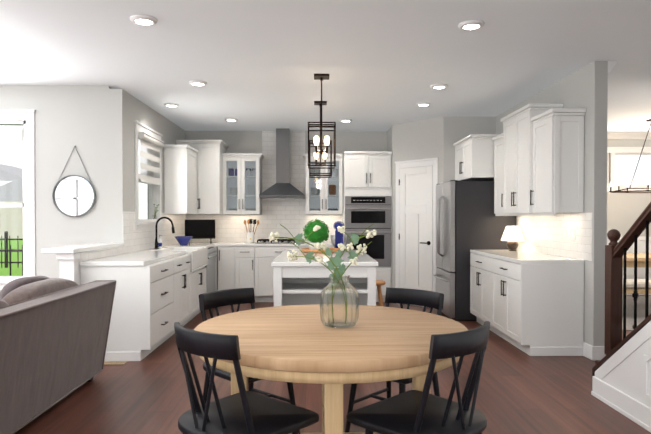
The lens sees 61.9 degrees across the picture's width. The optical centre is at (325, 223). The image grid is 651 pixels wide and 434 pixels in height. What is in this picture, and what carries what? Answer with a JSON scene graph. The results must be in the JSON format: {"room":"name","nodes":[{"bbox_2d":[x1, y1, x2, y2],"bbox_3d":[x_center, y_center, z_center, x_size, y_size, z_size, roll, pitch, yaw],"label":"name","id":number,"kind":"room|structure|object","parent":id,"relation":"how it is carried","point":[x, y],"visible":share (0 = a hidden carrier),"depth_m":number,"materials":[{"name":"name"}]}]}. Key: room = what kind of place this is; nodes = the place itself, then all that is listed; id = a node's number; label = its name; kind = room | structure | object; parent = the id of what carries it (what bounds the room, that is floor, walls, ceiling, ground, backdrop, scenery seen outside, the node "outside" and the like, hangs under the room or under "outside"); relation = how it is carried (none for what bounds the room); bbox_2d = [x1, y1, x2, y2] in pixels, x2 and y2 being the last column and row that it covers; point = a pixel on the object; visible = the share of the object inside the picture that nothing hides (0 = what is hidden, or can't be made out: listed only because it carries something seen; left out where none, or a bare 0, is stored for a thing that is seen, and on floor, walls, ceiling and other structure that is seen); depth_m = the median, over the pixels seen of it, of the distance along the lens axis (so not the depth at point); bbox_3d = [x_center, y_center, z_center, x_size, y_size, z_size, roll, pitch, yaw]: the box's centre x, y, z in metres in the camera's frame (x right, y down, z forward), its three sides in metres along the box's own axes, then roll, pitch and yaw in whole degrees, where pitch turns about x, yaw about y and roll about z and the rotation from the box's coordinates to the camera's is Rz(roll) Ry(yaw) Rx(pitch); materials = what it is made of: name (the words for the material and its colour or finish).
{"room":"kitchen and living room","nodes":[
{"label":"kitchen and living room","id":0,"kind":"room"},
{"bbox_2d":[0,86,112,290],"bbox_3d":[-5.214,-0.147,6.112,5.580,2.790,0.150,0,1,-1],"label":"wall","id":1,"kind":"structure","parent":0,"point":[68,119],"depth_m":6.07,"materials":[{"name":"paint"}]},
{"bbox_2d":[52,146,95,216],"bbox_3d":[-2.802,-0.474,6.058,0.470,0.793,0.033,0,1,-1],"label":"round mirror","id":2,"kind":"object","parent":1,"relation":"attached to","point":[73,195],"visible":0.98,"depth_m":6.06,"materials":[{"name":"silver metal"}]},
{"bbox_2d":[41,89,184,284],"bbox_3d":[-2.412,-0.141,6.911,0.290,2.760,4.210,0,1,-1],"label":"wall","id":3,"kind":"structure","parent":0,"point":[126,110],"depth_m":6.09,"materials":[{"name":"paint"}]},
{"bbox_2d":[80,252,85,258],"bbox_3d":[-2.245,0.286,5.034,0.005,0.075,0.110,0,1,-1],"label":"electrical outlet plate","id":4,"kind":"object","parent":3,"relation":"attached to","point":[83,254],"depth_m":5.03,"materials":[{"name":"white plastic"}]},
{"bbox_2d":[75,211,186,261],"bbox_3d":[-2.285,0.086,6.946,0.005,0.474,4.150,0,1,-1],"label":"tiled wall","id":5,"kind":"structure","parent":3,"relation":"attached to","point":[137,240],"depth_m":6.73,"materials":[{"name":"white tile"}]},
{"bbox_2d":[134,121,163,229],"bbox_3d":[-2.324,-0.584,7.023,0.170,1.305,1.090,0,1,-1],"label":"kitchen window","id":6,"kind":"structure","parent":3,"relation":"in","point":[154,194],"depth_m":6.97,"materials":[{"name":"white wood"}]},
{"bbox_2d":[139,132,163,185],"bbox_3d":[-2.244,-0.717,7.023,0.080,0.814,0.870,0,1,-1],"label":"window shade","id":7,"kind":"object","parent":6,"relation":"attached to","point":[151,146],"visible":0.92,"depth_m":6.96,"materials":[{"name":"white fabric"}]},
{"bbox_2d":[153,204,158,218],"bbox_3d":[-2.300,-0.168,7.364,0.094,0.200,0.108,0,1,-1],"label":"plant","id":8,"kind":"object","parent":6,"relation":"attached to","point":[154,216],"visible":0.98,"depth_m":7.37,"materials":[{"name":"green plant"}]},
{"bbox_2d":[164,144,198,213],"bbox_3d":[-2.119,-0.638,8.044,0.354,0.980,0.716,0,1,-1],"label":"upper cabinet","id":9,"kind":"object","parent":3,"relation":"attached to","point":[180,178],"visible":0.98,"depth_m":7.73,"materials":[{"name":"white wood"}]},
{"bbox_2d":[0,0,650,131],"bbox_3d":[-0.199,-1.528,3.029,15.500,0.100,14.200,0,1,-1],"label":"ceiling","id":10,"kind":"structure","parent":0,"point":[257,65],"depth_m":4.83,"materials":[{"name":"paint"}]},
{"bbox_2d":[130,14,156,25],"bbox_3d":[-1.321,-1.476,3.950,0.190,0.023,0.190,0,1,-1],"label":"recessed light","id":11,"kind":"object","parent":10,"relation":"in","point":[143,20],"visible":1,"depth_m":3.92,"materials":[{"name":"white"}]},
{"bbox_2d":[164,103,178,106],"bbox_3d":[-1.957,-1.508,6.909,0.190,0.023,0.190,0,1,-1],"label":"recessed light","id":12,"kind":"object","parent":10,"relation":"in","point":[171,105],"visible":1,"depth_m":6.87,"materials":[{"name":"white plastic"}]},
{"bbox_2d":[189,80,206,85],"bbox_3d":[-1.358,-1.496,5.789,0.190,0.023,0.190,0,1,-1],"label":"recessed light","id":13,"kind":"object","parent":10,"relation":"in","point":[197,83],"visible":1,"depth_m":5.75,"materials":[{"name":"white plastic"}]},
{"bbox_2d":[225,118,237,121],"bbox_3d":[-1.378,-1.520,7.949,0.190,0.023,0.190,0,1,-1],"label":"recessed light","id":14,"kind":"object","parent":10,"relation":"in","point":[231,119],"visible":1,"depth_m":7.90,"materials":[{"name":"white plastic"}]},
{"bbox_2d":[309,101,331,177],"bbox_3d":[-0.063,-1.053,6.787,0.277,0.930,0.277,0,1,-1],"label":"pendant lantern","id":15,"kind":"object","parent":10,"relation":"hanging from","point":[324,155],"visible":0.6,"depth_m":6.72,"materials":[{"name":"brown metal"}]},
{"bbox_2d":[308,74,335,168],"bbox_3d":[-0.040,-1.039,5.518,0.277,0.930,0.277,0,1,-1],"label":"pendant lantern","id":16,"kind":"object","parent":10,"relation":"hanging from","point":[321,77],"visible":1,"depth_m":5.45,"materials":[{"name":"brown metal"}]},
{"bbox_2d":[340,119,351,121],"bbox_3d":[0.301,-1.520,7.999,0.190,0.023,0.190,0,1,-1],"label":"recessed light","id":17,"kind":"object","parent":10,"relation":"in","point":[345,120],"visible":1,"depth_m":7.94,"materials":[{"name":"white plastic"}]},
{"bbox_2d":[416,102,430,106],"bbox_3d":[1.241,-1.508,6.865,0.190,0.023,0.190,0,1,-1],"label":"recessed light","id":18,"kind":"object","parent":10,"relation":"in","point":[422,104],"visible":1,"depth_m":6.81,"materials":[{"name":"white"}]},
{"bbox_2d":[430,84,447,88],"bbox_3d":[1.240,-1.497,5.935,0.190,0.023,0.190,0,1,-1],"label":"recessed light","id":19,"kind":"object","parent":10,"relation":"in","point":[438,86],"visible":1,"depth_m":5.88,"materials":[{"name":"white plastic"}]},
{"bbox_2d":[458,20,484,30],"bbox_3d":[1.087,-1.477,4.052,0.190,0.023,0.190,0,1,-1],"label":"recessed light","id":20,"kind":"object","parent":10,"relation":"in","point":[469,25],"visible":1,"depth_m":4.02,"materials":[{"name":"white plastic"}]},
{"bbox_2d":[609,119,650,192],"bbox_3d":[4.815,-0.998,7.974,1.256,1.067,0.577,0,1,-1],"label":"dining chandelier","id":21,"kind":"object","parent":10,"relation":"hanging from","point":[627,188],"visible":1,"depth_m":7.97,"materials":[{"name":"brown metal"}]},
{"bbox_2d":[14,295,650,433],"bbox_3d":[-0.199,1.307,3.060,15.500,0.050,14.200,0,1,-1],"label":"floor","id":22,"kind":"structure","parent":0,"point":[520,391],"depth_m":4.03,"materials":[{"name":"brown wood"}]},
{"bbox_2d":[0,280,115,433],"bbox_3d":[-2.254,0.876,3.419,1.103,0.803,2.116,0,1,-1],"label":"sofa","id":23,"kind":"object","parent":22,"relation":"on","point":[53,345],"visible":1,"depth_m":3.48,"materials":[{"name":"grey fabric"}]},
{"bbox_2d":[0,300,8,306],"bbox_3d":[-1.976,0.619,2.871,0.223,0.426,0.932,0,1,-1],"label":"sofa cushion","id":24,"kind":"object","parent":23,"relation":"on","point":[3,303],"visible":0.02,"depth_m":3.17,"materials":[{"name":"fabric"}]},
{"bbox_2d":[0,276,49,299],"bbox_3d":[-2.300,0.609,4.196,0.230,0.417,0.452,0,1,29],"label":"sofa cushion","id":25,"kind":"object","parent":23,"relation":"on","point":[10,286],"visible":0.19,"depth_m":4.04,"materials":[{"name":"fabric"}]},
{"bbox_2d":[2,278,77,304],"bbox_3d":[-1.993,0.609,3.821,0.223,0.426,0.932,0,1,-1],"label":"sofa cushion","id":26,"kind":"object","parent":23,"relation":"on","point":[33,290],"visible":0.19,"depth_m":3.61,"materials":[{"name":"fabric"}]},
{"bbox_2d":[104,361,126,364],"bbox_3d":[-1.927,1.258,4.915,0.230,0.006,0.110,0,1,-1],"label":"floor vent","id":27,"kind":"object","parent":22,"relation":"in","point":[114,362],"visible":0.71,"depth_m":4.92,"materials":[{"name":"beige wood"}]},
{"bbox_2d":[80,259,175,360],"bbox_3d":[-1.939,0.818,5.442,0.637,0.876,0.893,0,1,-1],"label":"base cabinet","id":28,"kind":"object","parent":22,"relation":"on","point":[153,303],"depth_m":5.00,"materials":[{"name":"white wood"}]},
{"bbox_2d":[80,242,219,265],"bbox_3d":[-1.992,0.343,7.000,0.587,0.040,4.052,0,1,-1],"label":"countertop","id":29,"kind":"structure","parent":28,"relation":"on","point":[144,257],"depth_m":5.58,"materials":[{"name":"white stone"}]},
{"bbox_2d":[157,235,161,247],"bbox_3d":[-2.207,0.232,7.224,0.069,0.176,0.067,0,1,-1],"label":"soap dispenser","id":30,"kind":"object","parent":29,"relation":"on","point":[159,240],"visible":0.81,"depth_m":7.20,"materials":[{"name":"white plastic"}]},
{"bbox_2d":[154,217,174,248],"bbox_3d":[-2.100,0.114,7.065,0.270,0.416,0.111,0,1,-1],"label":"faucet","id":31,"kind":"object","parent":29,"relation":"on","point":[156,242],"visible":1,"depth_m":7.08,"materials":[{"name":"black metal"}]},
{"bbox_2d":[154,247,207,271],"bbox_3d":[-1.882,0.453,7.098,0.500,0.258,0.946,0,1,-1],"label":"farmhouse sink","id":32,"kind":"object","parent":29,"relation":"in","point":[198,257],"visible":0.38,"depth_m":7.16,"materials":[{"name":"white ceramic"}]},
{"bbox_2d":[174,236,192,244],"bbox_3d":[-2.097,0.247,8.036,0.270,0.127,0.270,0,1,-1],"label":"bowl","id":33,"kind":"object","parent":29,"relation":"on","point":[183,240],"visible":1,"depth_m":7.97,"materials":[{"name":"blue ceramic"}]},
{"bbox_2d":[185,220,214,242],"bbox_3d":[-2.024,0.116,8.771,0.480,0.374,0.150,0,1,-15],"label":"television","id":34,"kind":"object","parent":29,"relation":"on","point":[200,229],"visible":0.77,"depth_m":8.76,"materials":[{"name":"black plastic"}]},
{"bbox_2d":[171,254,191,325],"bbox_3d":[-1.947,0.809,6.253,0.620,0.876,0.851,0,1,-1],"label":"base cabinet","id":35,"kind":"object","parent":22,"relation":"on","point":[183,274],"depth_m":6.27,"materials":[{"name":"white wood"}]},
{"bbox_2d":[192,267,206,318],"bbox_3d":[-1.961,0.913,7.072,0.620,0.651,1.028,0,1,-1],"label":"base cabinet","id":36,"kind":"object","parent":22,"relation":"on","point":[199,278],"depth_m":7.07,"materials":[{"name":"white wood"}]},
{"bbox_2d":[205,247,216,291],"bbox_3d":[-1.952,0.792,7.930,0.630,0.872,0.680,0,1,-1],"label":"dishwasher","id":37,"kind":"object","parent":22,"relation":"on","point":[211,273],"visible":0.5,"depth_m":7.93,"materials":[{"name":"grey metal"}]},
{"bbox_2d":[218,247,241,289],"bbox_3d":[-1.504,0.782,8.703,0.331,0.876,0.620,0,1,-1],"label":"base cabinet","id":38,"kind":"object","parent":22,"relation":"on","point":[229,260],"depth_m":8.40,"materials":[{"name":"white wood"}]},
{"bbox_2d":[174,322,318,433],"bbox_3d":[-0.349,0.858,2.378,0.642,0.867,0.642,0,1,-1],"label":"chair","id":39,"kind":"object","parent":22,"relation":"on","point":[243,411],"visible":1,"depth_m":2.24,"materials":[{"name":"black wood"}]},
{"bbox_2d":[198,288,295,405],"bbox_3d":[-0.442,0.849,3.219,0.642,0.867,0.641,0,1,-1],"label":"chair","id":40,"kind":"object","parent":22,"relation":"on","point":[217,299],"visible":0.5,"depth_m":3.32,"materials":[{"name":"black wood"}]},
{"bbox_2d":[238,246,257,301],"bbox_3d":[-1.250,0.782,8.707,0.423,0.876,0.620,0,1,-1],"label":"base cabinet","id":41,"kind":"object","parent":22,"relation":"on","point":[245,267],"depth_m":8.40,"materials":[{"name":"white wood"}]},
{"bbox_2d":[258,246,308,301],"bbox_3d":[-0.710,0.782,8.717,0.902,0.876,0.620,0,1,-1],"label":"base cabinet","id":42,"kind":"object","parent":22,"relation":"on","point":[266,254],"depth_m":8.41,"materials":[{"name":"white wood"}]},
{"bbox_2d":[214,242,332,246],"bbox_3d":[-0.724,0.324,8.721,2.005,0.040,0.655,0,1,-1],"label":"countertop","id":43,"kind":"structure","parent":42,"relation":"on","point":[229,244],"depth_m":8.39,"materials":[{"name":"white stone"}]},
{"bbox_2d":[244,219,258,242],"bbox_3d":[-1.202,0.111,8.819,0.256,0.382,0.124,0,1,-1],"label":"utensil crock","id":44,"kind":"object","parent":43,"relation":"on","point":[250,236],"visible":1,"depth_m":8.81,"materials":[{"name":"white ceramic"}]},
{"bbox_2d":[256,239,303,243],"bbox_3d":[-0.719,0.276,8.738,0.760,0.054,0.485,0,1,-1],"label":"cooktop","id":45,"kind":"object","parent":43,"relation":"in","point":[263,241],"visible":0.88,"depth_m":8.60,"materials":[{"name":"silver metal"}]},
{"bbox_2d":[274,266,375,306],"bbox_3d":[-0.022,0.813,5.918,0.935,0.875,1.920,0,1,-1],"label":"kitchen island","id":46,"kind":"object","parent":22,"relation":"on","point":[300,285],"visible":0.35,"depth_m":4.97,"materials":[{"name":"white wood"}]},
{"bbox_2d":[272,250,377,266],"bbox_3d":[-0.021,0.355,5.913,0.970,0.040,1.960,0,1,-1],"label":"island countertop","id":47,"kind":"structure","parent":46,"relation":"on","point":[282,260],"depth_m":5.12,"materials":[{"name":"white stone"}]},
{"bbox_2d":[301,248,339,252],"bbox_3d":[-0.048,0.311,6.412,0.490,0.036,0.490,0,1,-1],"label":"wood tray","id":48,"kind":"object","parent":47,"relation":"on","point":[306,250],"visible":0.48,"depth_m":6.25,"materials":[{"name":"brown wood"}]},
{"bbox_2d":[303,218,328,249],"bbox_3d":[-0.111,0.122,6.409,0.318,0.382,0.320,0,1,-1],"label":"topiary ball","id":49,"kind":"object","parent":48,"relation":"on","point":[320,235],"visible":0.9,"depth_m":6.33,"materials":[{"name":"green plant"}]},
{"bbox_2d":[330,221,346,247],"bbox_3d":[0.166,0.144,6.774,0.210,0.362,0.315,0,1,-1],"label":"stand mixer","id":50,"kind":"object","parent":47,"relation":"on","point":[337,238],"visible":0.62,"depth_m":6.64,"materials":[{"name":"blue metal"}]},
{"bbox_2d":[194,304,467,433],"bbox_3d":[0.027,0.905,2.813,1.386,0.760,1.386,0,1,-1],"label":"dining table","id":51,"kind":"object","parent":22,"relation":"on","point":[297,343],"visible":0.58,"depth_m":2.39,"materials":[{"name":"brown wood"}]},
{"bbox_2d":[320,275,358,327],"bbox_3d":[0.072,0.395,2.805,0.205,0.257,0.205,0,1,-1],"label":"vase","id":52,"kind":"object","parent":51,"relation":"on","point":[341,323],"visible":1,"depth_m":2.76,"materials":[{"name":"clear glass"}]},
{"bbox_2d":[269,223,376,322],"bbox_3d":[-0.014,0.254,2.813,0.560,0.516,0.105,0,1,-1],"label":"stem","id":53,"kind":"object","parent":52,"relation":"in","point":[335,261],"visible":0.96,"depth_m":2.80,"materials":[{"name":"green plant"}]},
{"bbox_2d":[342,151,391,301],"bbox_3d":[0.656,0.047,8.729,0.740,2.345,0.681,0,1,-1],"label":"tall cabinet","id":54,"kind":"object","parent":22,"relation":"on","point":[367,173],"visible":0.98,"depth_m":8.42,"materials":[{"name":"white wood"}]},
{"bbox_2d":[345,196,390,266],"bbox_3d":[0.662,0.114,8.405,0.716,1.093,0.074,0,1,-1],"label":"oven tower","id":55,"kind":"object","parent":54,"relation":"attached to","point":[362,213],"visible":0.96,"depth_m":8.42,"materials":[{"name":"silver metal"}]},
{"bbox_2d":[376,280,385,305],"bbox_3d":[0.638,0.999,7.222,0.320,0.480,0.320,0,1,-1],"label":"stool","id":56,"kind":"object","parent":22,"relation":"on","point":[379,283],"visible":0.23,"depth_m":7.13,"materials":[{"name":"brown wood"}]},
{"bbox_2d":[345,287,443,431],"bbox_3d":[0.399,0.849,3.226,0.642,0.867,0.642,0,1,-1],"label":"chair","id":57,"kind":"object","parent":22,"relation":"on","point":[424,298],"visible":0.33,"depth_m":3.34,"materials":[{"name":"black wood"}]},
{"bbox_2d":[346,321,489,433],"bbox_3d":[0.412,0.858,2.392,0.642,0.867,0.642,0,1,-1],"label":"chair","id":58,"kind":"object","parent":22,"relation":"on","point":[416,412],"visible":1,"depth_m":2.26,"materials":[{"name":"black wood"}]},
{"bbox_2d":[433,180,515,320],"bbox_3d":[1.967,0.336,7.333,0.914,1.797,0.832,0,1,-1],"label":"refrigerator","id":59,"kind":"object","parent":22,"relation":"on","point":[467,220],"visible":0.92,"depth_m":6.92,"materials":[{"name":"grey metal"}]},
{"bbox_2d":[470,253,489,324],"bbox_3d":[2.144,0.807,6.452,0.600,0.876,0.912,0,1,-1],"label":"base cabinet","id":60,"kind":"object","parent":22,"relation":"on","point":[480,264],"depth_m":6.50,"materials":[{"name":"white wood"}]},
{"bbox_2d":[470,250,583,263],"bbox_3d":[2.150,0.354,6.035,0.611,0.040,1.712,0,1,-1],"label":"countertop","id":61,"kind":"structure","parent":60,"relation":"on","point":[522,257],"depth_m":5.56,"materials":[{"name":"white stone"}]},
{"bbox_2d":[501,226,523,250],"bbox_3d":[2.269,0.177,6.592,0.270,0.300,0.270,0,1,-1],"label":"table lamp","id":62,"kind":"object","parent":61,"relation":"on","point":[512,235],"visible":1,"depth_m":6.52,"materials":[{"name":"white fabric"}]},
{"bbox_2d":[486,257,583,355],"bbox_3d":[2.157,0.816,5.650,0.602,0.876,0.936,0,1,-1],"label":"base cabinet","id":63,"kind":"object","parent":22,"relation":"on","point":[533,309],"depth_m":5.18,"materials":[{"name":"white wood"}]},
{"bbox_2d":[591,321,650,431],"bbox_3d":[2.095,-0.697,1.503,0.146,3.993,5.050,0,1,-1],"label":"stair","id":64,"kind":"structure","parent":22,"relation":"on","point":[621,381],"depth_m":3.57,"materials":[{"name":"white wood"}]},
{"bbox_2d":[592,202,650,375],"bbox_3d":[2.108,-1.095,1.506,0.144,4.789,5.064,0,1,-1],"label":"stair railing","id":65,"kind":"object","parent":22,"relation":"on","point":[614,254],"visible":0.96,"depth_m":3.85,"materials":[{"name":"brown wood"}]},
{"bbox_2d":[622,296,650,330],"bbox_3d":[4.820,1.224,7.698,3.500,0.012,2.700,0,1,-1],"label":"dining rug","id":66,"kind":"object","parent":22,"relation":"on","point":[630,311],"depth_m":7.65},
{"bbox_2d":[622,279,650,293],"bbox_3d":[4.629,0.985,7.194,1.900,0.477,0.416,0,1,-1],"label":"bench","id":67,"kind":"object","parent":66,"relation":"on","point":[630,286],"visible":0.25,"depth_m":6.99,"materials":[{"name":"fabric"}]},
{"bbox_2d":[623,253,650,266],"bbox_3d":[4.739,0.838,8.043,2.450,0.752,1.000,0,1,-1],"label":"table","id":68,"kind":"object","parent":66,"relation":"on","point":[641,259],"depth_m":7.63,"materials":[{"name":"brown wood"}]},
{"bbox_2d":[185,116,495,307],"bbox_3d":[0.036,-0.158,8.466,5.000,2.760,1.487,0,1,-1],"label":"wall","id":69,"kind":"structure","parent":0,"point":[439,137],"depth_m":8.35,"materials":[{"name":"paint"}]},
{"bbox_2d":[176,140,228,213],"bbox_3d":[-1.954,-0.728,8.684,0.707,1.145,0.659,0,1,-1],"label":"upper cabinet","id":70,"kind":"object","parent":69,"relation":"attached to","point":[210,175],"visible":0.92,"depth_m":8.40,"materials":[{"name":"white wood"}]},
{"bbox_2d":[187,131,341,241],"bbox_3d":[-1.009,-0.621,9.033,2.569,1.842,0.006,0,1,-1],"label":"tiled wall","id":71,"kind":"structure","parent":69,"relation":"attached to","point":[290,213],"depth_m":9.03,"materials":[{"name":"white tile"}]},
{"bbox_2d":[222,153,263,213],"bbox_3d":[-1.331,-0.642,8.835,0.630,0.970,0.379,0,1,-1],"label":"upper cabinet","id":72,"kind":"object","parent":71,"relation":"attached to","point":[241,201],"visible":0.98,"depth_m":8.69,"materials":[{"name":"white wood"}]},
{"bbox_2d":[228,168,337,210],"bbox_3d":[-0.689,-0.540,8.902,1.796,0.728,0.190,0,1,-1],"label":"dishes","id":73,"kind":"object","parent":72,"relation":"in","point":[232,190],"depth_m":8.86,"materials":[{"name":"white ceramic"}]},
{"bbox_2d":[259,128,304,198],"bbox_3d":[-0.690,-0.976,8.778,0.714,1.126,0.504,0,1,-1],"label":"range hood","id":74,"kind":"object","parent":71,"relation":"attached to","point":[282,187],"visible":1,"depth_m":8.76,"materials":[{"name":"silver metal"}]},
{"bbox_2d":[303,153,342,213],"bbox_3d":[-0.045,-0.642,8.858,0.640,0.970,0.379,0,1,-1],"label":"upper cabinet","id":75,"kind":"object","parent":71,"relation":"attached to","point":[323,201],"visible":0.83,"depth_m":8.71,"materials":[{"name":"white wood"}]},
{"bbox_2d":[395,157,438,308],"bbox_3d":[1.343,0.135,8.085,0.555,2.183,0.605,0,1,-1],"label":"pantry door","id":76,"kind":"structure","parent":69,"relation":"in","point":[415,238],"depth_m":8.07,"materials":[{"name":"white wood"}]},
{"bbox_2d":[496,61,607,345],"bbox_3d":[2.513,-0.135,6.389,0.120,2.760,2.753,0,1,-1],"label":"wall","id":77,"kind":"structure","parent":0,"point":[586,87],"depth_m":5.03,"materials":[{"name":"paint"}]},
{"bbox_2d":[453,134,498,180],"bbox_3d":[2.123,-0.868,7.303,0.621,0.545,0.880,0,1,-1],"label":"upper cabinet","id":78,"kind":"object","parent":77,"relation":"attached to","point":[474,157],"visible":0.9,"depth_m":6.90,"materials":[{"name":"white wood"}]},
{"bbox_2d":[492,136,531,215],"bbox_3d":[2.291,-0.590,6.675,0.307,0.933,0.410,0,1,-1],"label":"upper cabinet","id":79,"kind":"object","parent":77,"relation":"attached to","point":[498,143],"depth_m":6.70,"materials":[{"name":"white wood"}]},
{"bbox_2d":[500,103,562,213],"bbox_3d":[2.270,-0.684,6.065,0.371,1.134,0.882,0,1,-1],"label":"upper cabinet","id":80,"kind":"object","parent":77,"relation":"attached to","point":[517,155],"visible":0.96,"depth_m":5.96,"materials":[{"name":"white wood"}]},
{"bbox_2d":[518,213,591,260],"bbox_3d":[2.457,0.109,5.969,0.005,0.450,1.850,0,1,-1],"label":"tiled wall","id":81,"kind":"structure","parent":77,"relation":"attached to","point":[541,234],"depth_m":5.76,"materials":[{"name":"white tile"}]},
{"bbox_2d":[532,112,584,215],"bbox_3d":[2.312,-0.586,5.425,0.307,0.953,0.478,0,1,-1],"label":"upper cabinet","id":82,"kind":"object","parent":77,"relation":"attached to","point":[558,160],"depth_m":5.20,"materials":[{"name":"white wood"}]},
{"bbox_2d":[607,139,650,236],"bbox_3d":[-0.199,-0.113,3.044,15.500,2.790,14.200,0,1,-1],"label":"wall","id":83,"kind":"structure","parent":0,"point":[625,211],"depth_m":9.24,"materials":[{"name":"paint"}]},
{"bbox_2d":[583,61,650,360],"bbox_3d":[-0.269,-0.142,7.045,15.100,2.760,4.198,0,1,-1],"label":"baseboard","id":84,"kind":"structure","parent":83,"relation":"attached to","point":[592,353],"depth_m":9.18,"materials":[{"name":"white"}]},
{"label":"outside","id":85,"kind":"structure","parent":0,"visible":0},
{"bbox_2d":[0,238,22,275],"bbox_3d":[-20.562,1.323,37.800,40.000,0.050,63.620,0,1,-1],"label":"lawn","id":86,"kind":"structure","parent":85,"point":[16,270],"depth_m":21.91,"materials":[{"name":"green plant"}]},
{"bbox_2d":[0,164,21,169],"bbox_3d":[-39.012,-3.083,63.244,16.799,8.200,12.800,0,1,-1],"label":"house","id":87,"kind":"structure","parent":86,"relation":"on","point":[2,166],"depth_m":63.99,"materials":[{"name":"white"}]},
{"bbox_2d":[0,231,22,275],"bbox_3d":[-16.189,0.920,15.428,28.040,1.250,6.580,0,1,-1],"label":"fence","id":88,"kind":"object","parent":86,"relation":"on","point":[17,250],"depth_m":18.73,"materials":[{"name":"black metal"}]},
{"bbox_2d":[0,170,22,237],"bbox_3d":[-24.786,-1.692,50.506,10.800,5.700,10.800,0,1,-1],"label":"house","id":89,"kind":"structure","parent":86,"relation":"on","point":[12,216],"depth_m":45.50,"materials":[{"name":"white"}]},
{"bbox_2d":[139,174,146,218],"bbox_3d":[-12.358,-2.788,54.713,11.800,7.800,10.800,0,1,-1],"label":"house","id":90,"kind":"structure","parent":86,"relation":"on","point":[143,198],"depth_m":49.64,"materials":[{"name":"white"}]}
]}

